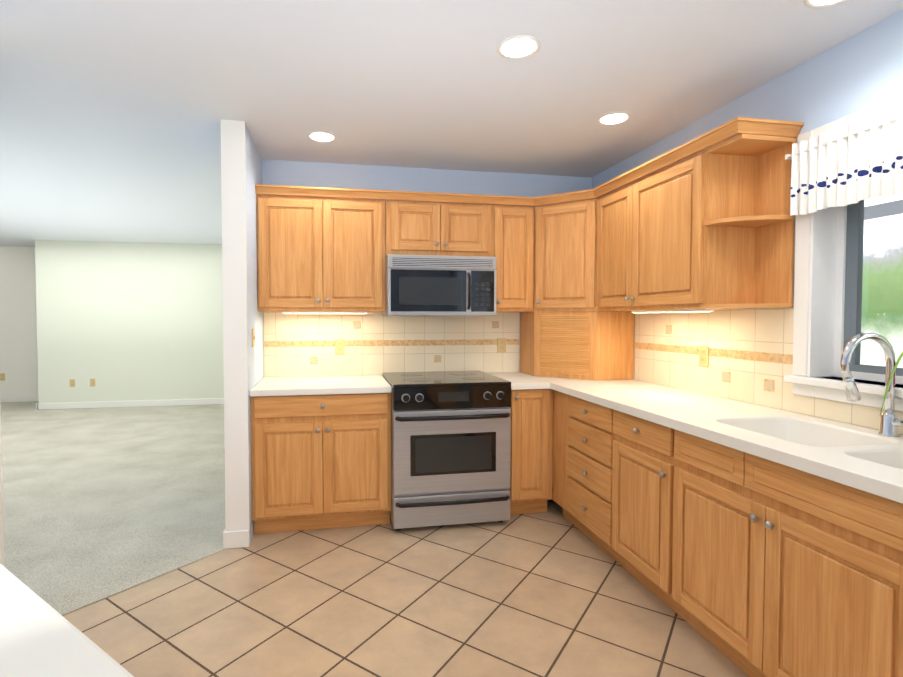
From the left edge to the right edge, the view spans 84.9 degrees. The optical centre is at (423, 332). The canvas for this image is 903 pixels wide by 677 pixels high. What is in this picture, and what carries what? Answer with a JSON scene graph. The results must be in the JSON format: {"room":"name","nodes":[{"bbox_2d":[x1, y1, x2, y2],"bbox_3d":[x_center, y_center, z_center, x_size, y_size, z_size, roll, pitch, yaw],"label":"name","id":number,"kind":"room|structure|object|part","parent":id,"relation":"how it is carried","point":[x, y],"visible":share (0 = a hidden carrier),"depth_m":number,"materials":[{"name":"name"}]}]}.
{"room":"kitchen","nodes":[
{"label":"kitchen","id":0,"kind":"room"},
{"bbox_2d":[0,405,4,566],"bbox_3d":[-4.881,0.065,1.391,6.402,2.470,0.117,0,2,-10],"label":"wall","id":1,"kind":"structure","parent":0,"point":[2,560],"depth_m":2.03,"materials":[{"name":"white paint"}]},
{"bbox_2d":[0,246,35,395],"bbox_3d":[-7.484,-0.125,7.704,3.490,2.470,0.150,0,2,-10],"label":"wall","id":2,"kind":"structure","parent":0,"point":[15,262],"depth_m":7.82,"materials":[{"name":"white paint"}]},
{"bbox_2d":[0,373,4,380],"bbox_3d":[-6.658,0.697,7.798,0.070,0.115,0.009,0,2,-10],"label":"electrical outlet","id":3,"kind":"object","parent":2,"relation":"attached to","point":[2,376],"visible":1,"depth_m":7.80,"materials":[{"name":"brown plastic"}]},
{"bbox_2d":[0,396,38,401],"bbox_3d":[-7.494,1.059,7.652,3.500,0.094,0.019,0,2,-10],"label":"baseboard","id":4,"kind":"structure","parent":2,"relation":"attached to","point":[2,398],"depth_m":7.84,"materials":[{"name":"white"}]},
{"bbox_2d":[0,401,224,615],"bbox_3d":[-5.149,1.206,4.918,7.130,0.036,6.848,0,2,-10],"label":"floor","id":5,"kind":"structure","parent":0,"point":[99,504],"depth_m":3.71,"materials":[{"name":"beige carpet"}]},
{"bbox_2d":[32,240,223,402],"bbox_3d":[-3.868,-0.121,7.552,3.610,2.470,0.150,0,2,-10],"label":"wall","id":6,"kind":"structure","parent":0,"point":[126,321],"depth_m":7.38,"materials":[{"name":"white paint"}]},
{"bbox_2d":[70,379,74,386],"bbox_3d":[-5.167,0.739,7.258,0.070,0.115,0.009,0,2,-10],"label":"electrical outlet","id":7,"kind":"object","parent":6,"relation":"attached to","point":[72,382],"visible":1,"depth_m":7.26,"materials":[{"name":"brown plastic"}]},
{"bbox_2d":[90,379,94,385],"bbox_3d":[-4.901,0.737,7.307,0.070,0.115,0.009,0,2,-10],"label":"electrical outlet","id":8,"kind":"object","parent":6,"relation":"attached to","point":[92,382],"visible":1,"depth_m":7.30,"materials":[{"name":"brown plastic"}]},
{"bbox_2d":[36,398,223,409],"bbox_3d":[-3.851,1.063,7.506,3.645,0.094,0.015,0,2,-10],"label":"baseboard","id":9,"kind":"structure","parent":6,"relation":"attached to","point":[112,404],"depth_m":7.39,"materials":[{"name":"white"}]},
{"bbox_2d":[221,119,263,545],"bbox_3d":[-1.149,0.011,3.190,0.132,2.470,0.692,0,2,-10],"label":"wall","id":10,"kind":"structure","parent":0,"point":[241,177],"depth_m":2.86,"materials":[{"name":"white paint"}]},
{"bbox_2d":[223,528,248,548],"bbox_3d":[-1.154,1.195,3.218,0.146,0.100,0.706,0,2,-10],"label":"baseboard","id":11,"kind":"structure","parent":10,"relation":"attached to","point":[236,539],"depth_m":2.87,"materials":[{"name":"white wood"}]},
{"bbox_2d":[252,328,254,346],"bbox_3d":[-1.052,0.029,3.062,0.014,0.115,0.070,0,2,-10],"label":"light switch","id":12,"kind":"object","parent":10,"relation":"attached to","point":[253,339],"visible":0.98,"depth_m":3.05,"materials":[{"name":"brown plastic"}]},
{"bbox_2d":[63,484,749,676],"bbox_3d":[-0.088,1.330,0.908,4.565,0.030,6.040,0,2,-10],"label":"floor","id":13,"kind":"structure","parent":0,"point":[552,591],"depth_m":2.25,"materials":[{"name":"beige tile"}]},
{"bbox_2d":[251,393,390,533],"bbox_3d":[-0.670,0.805,3.322,0.848,0.872,0.643,0,2,-10],"label":"base cabinet","id":14,"kind":"object","parent":13,"relation":"on","point":[320,461],"visible":1,"depth_m":3.04,"materials":[{"name":"brown wood"}]},
{"bbox_2d":[249,375,391,396],"bbox_3d":[-0.671,0.347,3.311,0.848,0.040,0.643,0,2,-10],"label":"countertop","id":15,"kind":"structure","parent":14,"relation":"on","point":[308,385],"depth_m":3.12,"materials":[{"name":"white stone"}]},
{"bbox_2d":[382,371,510,529],"bbox_3d":[0.134,0.772,3.410,0.760,0.934,0.745,0,2,-10],"label":"range","id":16,"kind":"object","parent":13,"relation":"on","point":[450,447],"visible":1,"depth_m":3.10,"materials":[{"name":"silver metal"}]},
{"bbox_2d":[509,389,552,514],"bbox_3d":[0.661,0.798,3.566,0.327,0.872,0.643,0,2,-10],"label":"base cabinet","id":17,"kind":"object","parent":13,"relation":"on","point":[530,488],"visible":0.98,"depth_m":3.28,"materials":[{"name":"brown wood"}]},
{"bbox_2d":[552,390,625,568],"bbox_3d":[1.210,0.814,3.011,0.643,0.872,0.735,0,2,-10],"label":"base cabinet","id":18,"kind":"object","parent":13,"relation":"on","point":[583,436],"visible":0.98,"depth_m":2.87,"materials":[{"name":"brown wood"}]},
{"bbox_2d":[612,409,688,622],"bbox_3d":[1.318,0.832,2.418,0.643,0.872,0.468,0,2,-10],"label":"base cabinet","id":19,"kind":"object","parent":13,"relation":"on","point":[644,463],"visible":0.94,"depth_m":2.32,"materials":[{"name":"brown wood"}]},
{"bbox_2d":[672,430,902,676],"bbox_3d":[1.445,0.853,1.726,0.643,0.872,0.936,0,2,-10],"label":"base cabinet","id":20,"kind":"object","parent":13,"relation":"on","point":[780,570],"visible":0.96,"depth_m":1.60,"materials":[{"name":"brown wood"}]},
{"bbox_3d":[-0.934,0.886,0.618,1.804,0.872,1.804,0,2,-10],"label":"base cabinet","id":21,"kind":"object","parent":13,"relation":"on","visible":0},
{"bbox_2d":[0,564,133,676],"bbox_3d":[-1.116,0.387,0.825,2.118,0.110,2.367,0,2,-10],"label":"countertop","id":22,"kind":"structure","parent":21,"relation":"on","point":[40,637],"depth_m":0.65,"materials":[{"name":"white stone"}]},
{"bbox_3d":[1.839,0.918,-0.431,0.643,0.872,2.224,0,2,-10],"label":"base cabinet","id":23,"kind":"object","parent":13,"relation":"on","visible":0},
{"bbox_2d":[488,372,902,502],"bbox_3d":[1.405,0.477,1.155,0.927,0.170,5.636,0,2,-10],"label":"countertop","id":24,"kind":"structure","parent":23,"relation":"on","point":[867,459],"depth_m":2.02,"materials":[{"name":"white stone"}]},
{"bbox_2d":[520,311,634,379],"bbox_3d":[1.109,0.081,3.644,0.598,0.469,0.598,0,2,-10],"label":"appliance garage","id":25,"kind":"object","parent":24,"relation":"on","point":[597,345],"visible":1,"depth_m":3.42,"materials":[{"name":"brown wood"}]},
{"bbox_2d":[533,198,625,311],"bbox_3d":[1.107,-0.537,3.627,0.613,0.762,0.608,0,2,-10],"label":"upper cabinet","id":26,"kind":"object","parent":25,"relation":"on","point":[566,309],"depth_m":3.44,"materials":[{"name":"brown wood"}]},
{"bbox_2d":[840,332,902,436],"bbox_3d":[1.613,0.185,1.725,0.243,0.378,0.157,0,2,-10],"label":"faucet","id":27,"kind":"object","parent":24,"relation":"on","point":[891,422],"visible":0.98,"depth_m":1.77,"materials":[{"name":"silver metal"}]},
{"bbox_2d":[262,159,591,483],"bbox_3d":[0.174,-0.009,3.860,2.975,2.470,0.150,0,2,-10],"label":"wall","id":28,"kind":"structure","parent":0,"point":[313,174],"depth_m":3.71,"materials":[{"name":"blue paint"}]},
{"bbox_2d":[256,195,385,313],"bbox_3d":[-0.699,-0.523,3.438,0.848,0.778,0.330,0,2,-10],"label":"upper cabinet","id":29,"kind":"object","parent":28,"relation":"attached to","point":[317,255],"visible":1,"depth_m":3.30,"materials":[{"name":"brown wood"}]},
{"bbox_2d":[264,312,518,376],"bbox_3d":[-0.194,0.078,3.714,1.933,0.471,0.008,0,2,-10],"label":"backsplash","id":30,"kind":"structure","parent":28,"relation":"attached to","point":[298,345],"depth_m":3.69,"materials":[{"name":"tile"}]},
{"bbox_2d":[335,339,344,354],"bbox_3d":[-0.614,0.105,3.629,0.070,0.115,0.009,0,2,-10],"label":"electrical outlet","id":31,"kind":"object","parent":30,"relation":"attached to","point":[339,346],"visible":1,"depth_m":3.63,"materials":[{"name":"brown plastic"}]},
{"bbox_2d":[497,338,505,352],"bbox_3d":[0.614,0.099,3.853,0.070,0.115,0.009,0,2,-10],"label":"electrical outlet","id":32,"kind":"object","parent":30,"relation":"attached to","point":[501,345],"visible":1,"depth_m":3.85,"materials":[{"name":"brown plastic"}]},
{"bbox_2d":[385,200,491,256],"bbox_3d":[0.095,-0.726,3.577,0.758,0.381,0.330,0,2,-10],"label":"upper cabinet","id":33,"kind":"object","parent":28,"relation":"attached to","point":[433,228],"visible":1,"depth_m":3.44,"materials":[{"name":"brown wood"}]},
{"bbox_2d":[382,254,496,315],"bbox_3d":[0.106,-0.326,3.532,0.758,0.411,0.430,0,2,-10],"label":"over-the-range microwave","id":34,"kind":"object","parent":33,"relation":"attached to","point":[428,285],"visible":1,"depth_m":3.35,"materials":[{"name":"silver metal"}]},
{"bbox_2d":[491,205,533,311],"bbox_3d":[0.628,-0.538,3.680,0.317,0.762,0.330,0,2,-10],"label":"upper cabinet","id":35,"kind":"object","parent":28,"relation":"attached to","point":[513,239],"visible":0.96,"depth_m":3.55,"materials":[{"name":"brown wood"}]},
{"bbox_2d":[0,0,902,246],"bbox_3d":[-3.384,-1.276,2.902,10.305,0.120,11.300,0,2,-10],"label":"ceiling","id":36,"kind":"structure","parent":0,"point":[113,113],"depth_m":2.39,"materials":[{"name":"white paint"}]},
{"bbox_2d":[307,131,336,141],"bbox_3d":[-0.630,-1.217,3.064,0.180,0.006,0.180,0,2,-10],"label":"recessed light","id":37,"kind":"object","parent":36,"relation":"in","point":[320,136],"visible":1,"depth_m":3.06,"materials":[{"name":"white"}]},
{"bbox_2d":[497,35,540,58],"bbox_3d":[0.397,-1.187,2.052,0.180,0.006,0.180,0,2,-10],"label":"recessed light","id":38,"kind":"object","parent":36,"relation":"in","point":[518,46],"visible":1,"depth_m":2.04,"materials":[{"name":"white"}]},
{"bbox_2d":[597,112,630,124],"bbox_3d":[1.077,-1.209,2.786,0.180,0.006,0.180,0,2,-10],"label":"recessed light","id":39,"kind":"object","parent":36,"relation":"in","point":[614,118],"visible":1,"depth_m":2.78,"materials":[{"name":"white"}]},
{"bbox_2d":[804,0,846,7],"bbox_3d":[1.424,-1.176,1.698,0.180,0.006,0.180,0,2,-10],"label":"recessed light","id":40,"kind":"object","parent":36,"relation":"in","point":[817,3],"visible":1,"depth_m":1.76,"materials":[{"name":"white"}]},
{"bbox_2d":[255,117,803,205],"bbox_3d":[0.294,-0.918,2.704,2.541,0.054,1.537,0,2,-10],"label":"crown molding","id":41,"kind":"structure","parent":0,"point":[736,126],"depth_m":3.21,"materials":[{"name":"brown wood"}]},
{"bbox_2d":[592,9,902,426],"bbox_3d":[1.966,0.070,1.220,0.200,2.470,5.990,0,2,-10],"label":"wall","id":42,"kind":"structure","parent":0,"point":[860,71],"depth_m":2.09,"materials":[{"name":"blue paint"}]},
{"bbox_2d":[597,150,721,312],"bbox_3d":[1.389,-0.506,2.874,0.330,0.778,0.972,0,2,-10],"label":"upper cabinet","id":43,"kind":"object","parent":42,"relation":"attached to","point":[651,243],"visible":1,"depth_m":2.71,"materials":[{"name":"brown wood"}]},
{"bbox_2d":[701,134,796,308],"bbox_3d":[1.510,-0.497,2.296,0.300,0.762,0.204,0,2,-10],"label":"open shelf","id":44,"kind":"object","parent":42,"relation":"attached to","point":[749,223],"depth_m":2.37,"materials":[{"name":"brown wood"}]},
{"bbox_2d":[634,308,902,433],"bbox_3d":[1.913,0.162,0.929,0.008,0.471,5.028,0,2,-10],"label":"backsplash","id":45,"kind":"structure","parent":42,"relation":"attached to","point":[750,357],"depth_m":2.56,"materials":[{"name":"tile"}]},
{"bbox_2d":[699,346,708,366],"bbox_3d":[1.569,0.132,2.761,0.009,0.115,0.070,0,2,-10],"label":"electrical outlet","id":46,"kind":"object","parent":45,"relation":"attached to","point":[703,355],"visible":1,"depth_m":2.75,"materials":[{"name":"brown plastic"}]},
{"bbox_2d":[784,375,902,411],"bbox_3d":[1.861,0.257,1.392,0.155,0.085,1.735,0,2,-10],"label":"window sill","id":47,"kind":"structure","parent":42,"relation":"attached to","point":[871,395],"depth_m":2.01,"materials":[{"name":"white"}]},
{"bbox_2d":[880,352,902,414],"bbox_3d":[1.709,0.115,1.605,0.318,0.333,0.335,0,2,-10],"label":"spider plant","id":48,"kind":"object","parent":47,"relation":"on","point":[894,369],"visible":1,"depth_m":1.67,"materials":[{"name":"green plant"}]},
{"bbox_2d":[792,94,902,383],"bbox_3d":[1.906,-0.320,1.385,0.184,1.068,1.708,0,2,-10],"label":"window","id":49,"kind":"structure","parent":42,"relation":"in","point":[856,272],"depth_m":2.10,"materials":[{"name":"white plastic"}]},
{"bbox_2d":[785,103,902,215],"bbox_3d":[1.797,-0.644,1.314,0.052,0.319,1.820,0,2,-10],"label":"valance curtain","id":50,"kind":"object","parent":49,"relation":"attached to","point":[853,162],"visible":1,"depth_m":1.93,"materials":[{"name":"fabric"}]},
{"bbox_3d":[1.801,-0.758,1.311,0.044,0.020,1.820,0,2,-10],"label":"rod","id":51,"kind":"part","parent":50,"relation":"part of","materials":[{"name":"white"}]}
]}

